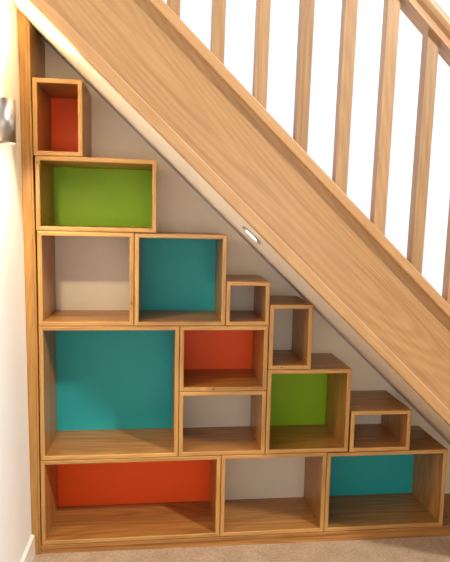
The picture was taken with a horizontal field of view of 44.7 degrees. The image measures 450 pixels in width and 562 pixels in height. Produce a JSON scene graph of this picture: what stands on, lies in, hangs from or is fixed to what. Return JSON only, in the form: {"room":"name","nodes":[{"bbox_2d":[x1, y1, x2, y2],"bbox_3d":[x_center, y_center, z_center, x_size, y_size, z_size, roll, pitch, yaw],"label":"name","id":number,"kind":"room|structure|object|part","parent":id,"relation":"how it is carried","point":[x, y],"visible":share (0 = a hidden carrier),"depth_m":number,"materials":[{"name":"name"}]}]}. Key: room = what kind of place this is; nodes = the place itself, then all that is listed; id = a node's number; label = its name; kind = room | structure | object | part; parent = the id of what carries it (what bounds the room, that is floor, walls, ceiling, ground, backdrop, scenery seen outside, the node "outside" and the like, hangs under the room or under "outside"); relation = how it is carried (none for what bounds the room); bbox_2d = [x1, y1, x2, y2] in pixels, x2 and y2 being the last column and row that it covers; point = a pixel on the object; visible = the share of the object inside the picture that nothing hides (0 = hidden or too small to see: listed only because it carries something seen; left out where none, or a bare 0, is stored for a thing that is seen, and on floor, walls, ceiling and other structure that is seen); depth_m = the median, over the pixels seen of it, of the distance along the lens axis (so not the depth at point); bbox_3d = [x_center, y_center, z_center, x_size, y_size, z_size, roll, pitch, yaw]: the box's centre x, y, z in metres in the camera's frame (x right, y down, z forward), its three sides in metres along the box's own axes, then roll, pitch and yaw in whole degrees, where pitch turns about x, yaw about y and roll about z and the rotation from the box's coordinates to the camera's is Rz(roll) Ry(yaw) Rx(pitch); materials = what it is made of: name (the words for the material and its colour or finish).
{"room":"home stair hallway","nodes":[
{"label":"home stair hallway","id":0,"kind":"room"},
{"bbox_2d":[0,0,31,561],"bbox_3d":[-0.671,-0.983,0.122,0.208,5.000,4.812,1,6,-7],"label":"wall","id":1,"kind":"structure","parent":0,"point":[15,486],"depth_m":2.14,"materials":[{"name":"white paint"}]},
{"bbox_2d":[0,97,15,143],"bbox_3d":[-0.754,-0.541,1.854,0.085,0.142,0.081,1,6,-7],"label":"wall lamp","id":2,"kind":"object","parent":1,"relation":"attached to","point":[7,105],"visible":1,"depth_m":1.83,"materials":[{"name":"silver metal"}]},
{"bbox_2d":[20,534,34,561],"bbox_3d":[-0.602,1.433,0.297,0.016,0.100,4.399,1,6,-7],"label":"baseboard","id":3,"kind":"structure","parent":1,"relation":"attached to","point":[29,553],"depth_m":2.38,"materials":[{"name":"white paint"}]},
{"bbox_2d":[13,0,449,443],"bbox_3d":[0.383,0.064,2.443,2.502,2.396,0.715,1,6,-7],"label":"ceiling","id":4,"kind":"structure","parent":0,"point":[42,27],"depth_m":2.29,"materials":[{"name":"beige paint"}]},
{"bbox_2d":[242,226,260,243],"bbox_3d":[0.109,-0.189,2.248,0.079,0.075,0.104,1,6,-7],"label":"recessed light","id":5,"kind":"object","parent":4,"relation":"in","point":[248,232],"visible":1,"depth_m":2.23,"materials":[{"name":"silver metal"}]},
{"bbox_2d":[33,536,449,561],"bbox_3d":[0.896,1.534,0.692,3.800,0.125,5.000,1,6,-7],"label":"floor","id":6,"kind":"structure","parent":0,"point":[436,548],"depth_m":2.54,"materials":[{"name":"beige carpet"}]},
{"bbox_2d":[17,9,44,553],"bbox_3d":[-0.855,0.050,2.497,0.058,2.350,0.312,1,6,-7],"label":"upright","id":7,"kind":"object","parent":6,"relation":"on","point":[31,47],"visible":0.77,"depth_m":2.33,"materials":[{"name":"brown wood"}]},
{"bbox_2d":[40,455,220,544],"bbox_3d":[-0.442,0.984,2.652,0.808,0.398,0.310,1,6,-7],"label":"shelf box","id":8,"kind":"object","parent":6,"relation":"on","point":[144,498],"visible":0.83,"depth_m":2.75,"materials":[{"name":"brown wood"}]},
{"bbox_3d":[-0.834,0.980,2.605,0.019,0.398,0.310,1,6,-7],"label":"panel","id":9,"kind":"part","parent":8,"relation":"part of","materials":[{"name":"brown wood"}]},
{"bbox_2d":[38,326,179,460],"bbox_3d":[-0.529,0.482,2.585,0.609,0.606,0.310,1,6,-7],"label":"shelf box","id":10,"kind":"object","parent":8,"relation":"on","point":[106,392],"visible":0.83,"depth_m":2.71,"materials":[{"name":"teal wood"}]},
{"bbox_3d":[-0.822,0.480,2.550,0.019,0.606,0.310,1,6,-7],"label":"panel","id":11,"kind":"part","parent":10,"relation":"part of","materials":[{"name":"brown wood"}]},
{"bbox_2d":[37,231,135,325],"bbox_3d":[-0.618,-0.024,2.517,0.407,0.409,0.310,1,6,-7],"label":"shelf box","id":12,"kind":"object","parent":10,"relation":"on","point":[85,278],"visible":0.92,"depth_m":2.64,"materials":[{"name":"brown wood"}]},
{"bbox_3d":[-0.810,-0.026,2.494,0.019,0.409,0.310,1,6,-7],"label":"panel","id":13,"kind":"part","parent":12,"relation":"part of","materials":[{"name":"brown wood"}]},
{"bbox_3d":[-0.614,-0.218,2.495,0.407,0.019,0.310,1,6,-7],"label":"panel","id":14,"kind":"part","parent":12,"relation":"part of","materials":[{"name":"brown wood"}]},
{"bbox_3d":[-0.622,0.170,2.538,0.407,0.019,0.310,1,6,-7],"label":"panel","id":15,"kind":"part","parent":12,"relation":"part of","materials":[{"name":"brown wood"}]},
{"bbox_3d":[-0.636,-0.041,2.665,0.368,0.370,0.009,1,6,-7],"label":"panel","id":16,"kind":"part","parent":12,"relation":"part of","materials":[{"name":"white paint"}]},
{"bbox_2d":[35,156,156,232],"bbox_3d":[-0.564,-0.384,2.483,0.506,0.312,0.310,1,6,-7],"label":"shelf box","id":17,"kind":"object","parent":12,"relation":"on","point":[88,194],"visible":1,"depth_m":2.61,"materials":[{"name":"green paint"}]},
{"bbox_3d":[-0.806,-0.386,2.453,0.019,0.312,0.310,1,6,-7],"label":"panel","id":18,"kind":"part","parent":17,"relation":"part of","materials":[{"name":"brown wood"}]},
{"bbox_2d":[32,77,91,157],"bbox_3d":[-0.715,-0.698,2.429,0.202,0.314,0.310,1,6,-7],"label":"shelf box","id":19,"kind":"object","parent":17,"relation":"on","point":[61,107],"visible":0.87,"depth_m":2.41,"materials":[{"name":"brown wood"}]},
{"bbox_3d":[-0.805,-0.698,2.418,0.019,0.314,0.310,1,6,-7],"label":"panel","id":20,"kind":"part","parent":19,"relation":"part of","materials":[{"name":"brown wood"}]},
{"bbox_3d":[-0.711,-0.844,2.413,0.202,0.019,0.310,1,6,-7],"label":"panel","id":21,"kind":"part","parent":19,"relation":"part of","materials":[{"name":"brown wood"}]},
{"bbox_3d":[-0.718,-0.551,2.445,0.202,0.019,0.310,1,6,-7],"label":"panel","id":22,"kind":"part","parent":19,"relation":"part of","materials":[{"name":"brown wood"}]},
{"bbox_3d":[-0.733,-0.714,2.577,0.163,0.275,0.009,1,6,-7],"label":"panel","id":23,"kind":"part","parent":19,"relation":"part of","materials":[{"name":"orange paint"}]},
{"bbox_3d":[-0.624,-0.697,2.440,0.019,0.314,0.310,1,6,-7],"label":"panel","id":24,"kind":"part","parent":19,"relation":"part of","materials":[{"name":"brown wood"}]},
{"bbox_3d":[-0.561,-0.529,2.466,0.506,0.019,0.310,1,6,-7],"label":"panel","id":25,"kind":"part","parent":17,"relation":"part of","materials":[{"name":"brown wood"}]},
{"bbox_3d":[-0.567,-0.238,2.499,0.506,0.019,0.310,1,6,-7],"label":"panel","id":26,"kind":"part","parent":17,"relation":"part of","materials":[{"name":"brown wood"}]},
{"bbox_3d":[-0.582,-0.401,2.631,0.468,0.273,0.009,1,6,-7],"label":"panel","id":27,"kind":"part","parent":17,"relation":"part of","materials":[{"name":"green paint"}]},
{"bbox_3d":[-0.322,-0.382,2.512,0.019,0.312,0.310,1,6,-7],"label":"panel","id":28,"kind":"part","parent":17,"relation":"part of","materials":[{"name":"brown wood"}]},
{"bbox_3d":[-0.425,-0.023,2.540,0.019,0.409,0.310,1,6,-7],"label":"panel","id":29,"kind":"part","parent":12,"relation":"part of","materials":[{"name":"brown wood"}]},
{"bbox_3d":[-0.522,0.191,2.553,0.609,0.019,0.310,1,6,-7],"label":"panel","id":30,"kind":"part","parent":10,"relation":"part of","materials":[{"name":"brown wood"}]},
{"bbox_3d":[-0.535,0.774,2.617,0.609,0.019,0.310,1,6,-7],"label":"panel","id":31,"kind":"part","parent":10,"relation":"part of","materials":[{"name":"brown wood"}]},
{"bbox_3d":[-0.547,0.466,2.733,0.570,0.567,0.009,1,6,-7],"label":"panel","id":32,"kind":"part","parent":10,"relation":"part of","materials":[{"name":"teal paint"}]},
{"bbox_3d":[-0.236,0.485,2.620,0.019,0.606,0.310,1,6,-7],"label":"panel","id":33,"kind":"part","parent":10,"relation":"part of","materials":[{"name":"brown wood"}]},
{"bbox_2d":[134,232,226,325],"bbox_3d":[-0.213,-0.020,2.566,0.404,0.407,0.310,1,6,-7],"label":"shelf box","id":34,"kind":"object","parent":10,"relation":"on","point":[180,277],"visible":0.98,"depth_m":2.70,"materials":[{"name":"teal wood"}]},
{"bbox_3d":[-0.404,-0.021,2.543,0.019,0.407,0.310,1,6,-7],"label":"panel","id":35,"kind":"part","parent":34,"relation":"part of","materials":[{"name":"brown wood"}]},
{"bbox_3d":[-0.231,-0.037,2.714,0.366,0.368,0.009,1,6,-7],"label":"panel","id":36,"kind":"part","parent":34,"relation":"part of","materials":[{"name":"teal paint"}]},
{"bbox_3d":[-0.217,0.173,2.587,0.404,0.019,0.310,1,6,-7],"label":"panel","id":37,"kind":"part","parent":34,"relation":"part of","materials":[{"name":"brown wood"}]},
{"bbox_3d":[-0.209,-0.213,2.545,0.404,0.019,0.310,1,6,-7],"label":"panel","id":38,"kind":"part","parent":34,"relation":"part of","materials":[{"name":"brown wood"}]},
{"bbox_3d":[-0.022,-0.018,2.589,0.019,0.407,0.310,1,6,-7],"label":"panel","id":39,"kind":"part","parent":34,"relation":"part of","materials":[{"name":"brown wood"}]},
{"bbox_3d":[-0.446,1.172,2.673,0.808,0.019,0.310,1,6,-7],"label":"panel","id":40,"kind":"part","parent":8,"relation":"part of","materials":[{"name":"brown wood"}]},
{"bbox_3d":[-0.438,0.795,2.631,0.808,0.019,0.310,1,6,-7],"label":"panel","id":41,"kind":"part","parent":8,"relation":"part of","materials":[{"name":"brown wood"}]},
{"bbox_3d":[-0.460,0.967,2.801,0.770,0.359,0.009,1,6,-7],"label":"panel","id":42,"kind":"part","parent":8,"relation":"part of","materials":[{"name":"orange paint"}]},
{"bbox_3d":[-0.050,0.987,2.700,0.019,0.398,0.310,1,6,-7],"label":"panel","id":43,"kind":"part","parent":8,"relation":"part of","materials":[{"name":"brown wood"}]},
{"bbox_2d":[26,0,449,425],"bbox_3d":[0.393,-0.304,2.052,2.422,3.054,0.090,1,6,-7],"label":"staircase","id":44,"kind":"structure","parent":6,"relation":"on","point":[184,89],"depth_m":2.00,"materials":[{"name":"brown wood"}]},
{"bbox_3d":[0.394,-0.346,2.049,3.359,0.035,0.079,44,0,-9],"label":"rail","id":45,"kind":"part","parent":44,"relation":"part of","materials":[{"name":"brown wood"}]},
{"bbox_3d":[0.883,-0.853,2.049,2.089,0.089,0.090,44,0,-9],"label":"handrail","id":46,"kind":"part","parent":44,"relation":"part of","materials":[{"name":"brown wood"}]},
{"bbox_2d":[41,494,449,553],"bbox_3d":[0.292,1.217,2.767,2.304,0.056,0.312,1,6,-7],"label":"plinth","id":47,"kind":"object","parent":6,"relation":"on","point":[444,530],"visible":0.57,"depth_m":2.60,"materials":[{"name":"brown wood"}]},
{"bbox_2d":[219,452,326,536],"bbox_3d":[0.211,0.989,2.732,0.502,0.398,0.310,1,6,-7],"label":"shelf box","id":48,"kind":"object","parent":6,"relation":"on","point":[278,493],"visible":0.75,"depth_m":2.81,"materials":[{"name":"brown wood"}]},
{"bbox_2d":[178,390,266,455],"bbox_3d":[-0.029,0.637,2.663,0.401,0.304,0.310,1,6,-7],"label":"shelf box","id":49,"kind":"object","parent":48,"relation":"on","point":[209,422],"visible":0.8,"depth_m":2.72,"materials":[{"name":"brown wood"}]},
{"bbox_3d":[-0.218,0.636,2.640,0.019,0.304,0.310,1,6,-7],"label":"panel","id":50,"kind":"part","parent":49,"relation":"part of","materials":[{"name":"brown wood"}]},
{"bbox_3d":[-0.047,0.620,2.811,0.362,0.265,0.009,1,6,-7],"label":"panel","id":51,"kind":"part","parent":49,"relation":"part of","materials":[{"name":"white paint"}]},
{"bbox_3d":[-0.032,0.778,2.678,0.401,0.019,0.310,1,6,-7],"label":"panel","id":52,"kind":"part","parent":49,"relation":"part of","materials":[{"name":"brown wood"}]},
{"bbox_3d":[-0.026,0.496,2.647,0.401,0.019,0.310,1,6,-7],"label":"panel","id":53,"kind":"part","parent":49,"relation":"part of","materials":[{"name":"brown wood"}]},
{"bbox_2d":[179,325,268,391],"bbox_3d":[-0.022,0.335,2.629,0.401,0.301,0.310,1,6,-7],"label":"shelf box","id":54,"kind":"object","parent":49,"relation":"on","point":[211,358],"visible":0.8,"depth_m":2.75,"materials":[{"name":"brown wood"}]},
{"bbox_3d":[-0.212,0.334,2.606,0.019,0.301,0.310,1,6,-7],"label":"panel","id":55,"kind":"part","parent":54,"relation":"part of","materials":[{"name":"brown wood"}]},
{"bbox_3d":[-0.040,0.319,2.778,0.362,0.262,0.009,1,6,-7],"label":"panel","id":56,"kind":"part","parent":54,"relation":"part of","materials":[{"name":"orange paint"}]},
{"bbox_3d":[-0.025,0.475,2.645,0.401,0.019,0.310,1,6,-7],"label":"panel","id":57,"kind":"part","parent":54,"relation":"part of","materials":[{"name":"brown wood"}]},
{"bbox_3d":[-0.019,0.195,2.614,0.401,0.019,0.310,1,6,-7],"label":"panel","id":58,"kind":"part","parent":54,"relation":"part of","materials":[{"name":"brown wood"}]},
{"bbox_2d":[225,275,269,325],"bbox_3d":[0.086,0.086,2.614,0.198,0.200,0.310,1,6,-7],"label":"shelf box","id":59,"kind":"object","parent":54,"relation":"on","point":[247,296],"visible":0.87,"depth_m":2.57,"materials":[{"name":"brown wood"}]},
{"bbox_3d":[-0.003,0.085,2.603,0.019,0.200,0.310,1,6,-7],"label":"panel","id":60,"kind":"part","parent":59,"relation":"part of","materials":[{"name":"brown wood"}]},
{"bbox_3d":[0.068,0.069,2.762,0.159,0.162,0.009,1,6,-7],"label":"panel","id":61,"kind":"part","parent":59,"relation":"part of","materials":[{"name":"white paint"}]},
{"bbox_3d":[0.084,0.176,2.624,0.198,0.019,0.310,1,6,-7],"label":"panel","id":62,"kind":"part","parent":59,"relation":"part of","materials":[{"name":"brown wood"}]},
{"bbox_3d":[0.088,-0.004,2.604,0.198,0.019,0.310,1,6,-7],"label":"panel","id":63,"kind":"part","parent":59,"relation":"part of","materials":[{"name":"brown wood"}]},
{"bbox_3d":[0.174,0.086,2.625,0.019,0.200,0.310,1,6,-7],"label":"panel","id":64,"kind":"part","parent":59,"relation":"part of","materials":[{"name":"brown wood"}]},
{"bbox_3d":[0.167,0.337,2.652,0.019,0.301,0.310,1,6,-7],"label":"panel","id":65,"kind":"part","parent":54,"relation":"part of","materials":[{"name":"brown wood"}]},
{"bbox_3d":[0.161,0.639,2.686,0.019,0.304,0.310,1,6,-7],"label":"panel","id":66,"kind":"part","parent":49,"relation":"part of","materials":[{"name":"brown wood"}]},
{"bbox_3d":[-0.029,0.987,2.702,0.019,0.398,0.310,1,6,-7],"label":"panel","id":67,"kind":"part","parent":48,"relation":"part of","materials":[{"name":"brown wood"}]},
{"bbox_3d":[0.193,0.973,2.880,0.464,0.359,0.009,1,6,-7],"label":"panel","id":68,"kind":"part","parent":48,"relation":"part of","materials":[{"name":"white paint"}]},
{"bbox_3d":[0.207,1.177,2.752,0.502,0.019,0.310,1,6,-7],"label":"panel","id":69,"kind":"part","parent":48,"relation":"part of","materials":[{"name":"brown wood"}]},
{"bbox_3d":[0.215,0.801,2.711,0.502,0.019,0.310,1,6,-7],"label":"panel","id":70,"kind":"part","parent":48,"relation":"part of","materials":[{"name":"brown wood"}]},
{"bbox_2d":[265,353,351,453],"bbox_3d":[0.372,0.592,2.706,0.399,0.401,0.310,1,6,-7],"label":"shelf box","id":71,"kind":"object","parent":48,"relation":"on","point":[308,410],"visible":0.8,"depth_m":2.77,"materials":[{"name":"brown wood"}]},
{"bbox_3d":[0.183,0.591,2.683,0.019,0.401,0.310,1,6,-7],"label":"panel","id":72,"kind":"part","parent":71,"relation":"part of","materials":[{"name":"brown wood"}]},
{"bbox_2d":[267,296,312,369],"bbox_3d":[0.283,0.241,2.655,0.200,0.301,0.310,1,6,-7],"label":"shelf box","id":73,"kind":"object","parent":71,"relation":"on","point":[290,317],"visible":0.85,"depth_m":2.63,"materials":[{"name":"brown wood"}]},
{"bbox_3d":[0.193,0.240,2.644,0.019,0.301,0.310,1,6,-7],"label":"panel","id":74,"kind":"part","parent":73,"relation":"part of","materials":[{"name":"brown wood"}]},
{"bbox_3d":[0.265,0.224,2.804,0.162,0.262,0.009,1,6,-7],"label":"panel","id":75,"kind":"part","parent":73,"relation":"part of","materials":[{"name":"white paint"}]},
{"bbox_3d":[0.280,0.381,2.671,0.200,0.019,0.310,1,6,-7],"label":"panel","id":76,"kind":"part","parent":73,"relation":"part of","materials":[{"name":"brown wood"}]},
{"bbox_3d":[0.286,0.101,2.640,0.200,0.019,0.310,1,6,-7],"label":"panel","id":77,"kind":"part","parent":73,"relation":"part of","materials":[{"name":"brown wood"}]},
{"bbox_3d":[0.373,0.242,2.666,0.019,0.301,0.310,1,6,-7],"label":"panel","id":78,"kind":"part","parent":73,"relation":"part of","materials":[{"name":"brown wood"}]},
{"bbox_3d":[0.354,0.575,2.854,0.360,0.362,0.009,1,6,-7],"label":"panel","id":79,"kind":"part","parent":71,"relation":"part of","materials":[{"name":"green paint"}]},
{"bbox_3d":[0.367,0.782,2.727,0.399,0.019,0.310,1,6,-7],"label":"panel","id":80,"kind":"part","parent":71,"relation":"part of","materials":[{"name":"brown wood"}]},
{"bbox_3d":[0.376,0.402,2.685,0.399,0.019,0.310,1,6,-7],"label":"panel","id":81,"kind":"part","parent":71,"relation":"part of","materials":[{"name":"brown wood"}]},
{"bbox_3d":[0.560,0.594,2.729,0.019,0.401,0.310,1,6,-7],"label":"panel","id":82,"kind":"part","parent":71,"relation":"part of","materials":[{"name":"brown wood"}]},
{"bbox_3d":[0.451,0.991,2.761,0.019,0.398,0.310,1,6,-7],"label":"panel","id":83,"kind":"part","parent":48,"relation":"part of","materials":[{"name":"brown wood"}]},
{"bbox_2d":[323,426,447,531],"bbox_3d":[0.762,0.996,2.799,0.604,0.395,0.310,1,6,-7],"label":"shelf box","id":84,"kind":"object","parent":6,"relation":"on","point":[365,490],"visible":0.8,"depth_m":2.84,"materials":[{"name":"brown wood"}]},
{"bbox_3d":[0.472,0.993,2.763,0.019,0.395,0.310,1,6,-7],"label":"panel","id":85,"kind":"part","parent":84,"relation":"part of","materials":[{"name":"brown wood"}]},
{"bbox_3d":[0.744,0.979,2.947,0.565,0.356,0.009,1,6,-7],"label":"panel","id":86,"kind":"part","parent":84,"relation":"part of","materials":[{"name":"teal paint"}]},
{"bbox_2d":[348,390,411,451],"bbox_3d":[0.724,0.698,2.760,0.299,0.200,0.310,1,6,-7],"label":"shelf box","id":87,"kind":"object","parent":84,"relation":"on","point":[378,421],"visible":0.83,"depth_m":2.70,"materials":[{"name":"brown wood"}]},
{"bbox_3d":[0.586,0.697,2.743,0.019,0.200,0.310,1,6,-7],"label":"panel","id":88,"kind":"part","parent":87,"relation":"part of","materials":[{"name":"brown wood"}]},
{"bbox_3d":[0.707,0.681,2.909,0.260,0.161,0.009,1,6,-7],"label":"panel","id":89,"kind":"part","parent":87,"relation":"part of","materials":[{"name":"white paint"}]},
{"bbox_3d":[0.722,0.788,2.770,0.299,0.019,0.310,1,6,-7],"label":"panel","id":90,"kind":"part","parent":87,"relation":"part of","materials":[{"name":"brown wood"}]},
{"bbox_3d":[0.726,0.609,2.750,0.299,0.019,0.310,1,6,-7],"label":"panel","id":91,"kind":"part","parent":87,"relation":"part of","materials":[{"name":"brown wood"}]},
{"bbox_3d":[0.863,0.700,2.777,0.019,0.200,0.310,1,6,-7],"label":"panel","id":92,"kind":"part","parent":87,"relation":"part of","materials":[{"name":"brown wood"}]},
{"bbox_3d":[0.758,1.182,2.819,0.604,0.019,0.310,1,6,-7],"label":"panel","id":93,"kind":"part","parent":84,"relation":"part of","materials":[{"name":"brown wood"}]},
{"bbox_3d":[0.766,0.809,2.778,0.604,0.019,0.310,1,6,-7],"label":"panel","id":94,"kind":"part","parent":84,"relation":"part of","materials":[{"name":"brown wood"}]},
{"bbox_3d":[1.052,0.998,2.834,0.019,0.395,0.310,1,6,-7],"label":"panel","id":95,"kind":"part","parent":84,"relation":"part of","materials":[{"name":"brown wood"}]},
{"bbox_2d":[38,0,449,444],"bbox_3d":[0.721,-1.244,2.750,3.700,5.000,0.100,1,6,-7],"label":"wall","id":96,"kind":"structure","parent":0,"point":[196,14],"depth_m":2.73,"materials":[{"name":"white paint"}]},
{"bbox_2d":[40,37,449,493],"bbox_3d":[0.321,0.046,2.797,2.460,2.380,0.002,1,6,-7],"label":"wall","id":97,"kind":"structure","parent":0,"point":[180,208],"depth_m":2.69,"materials":[{"name":"beige paint"}]}
]}

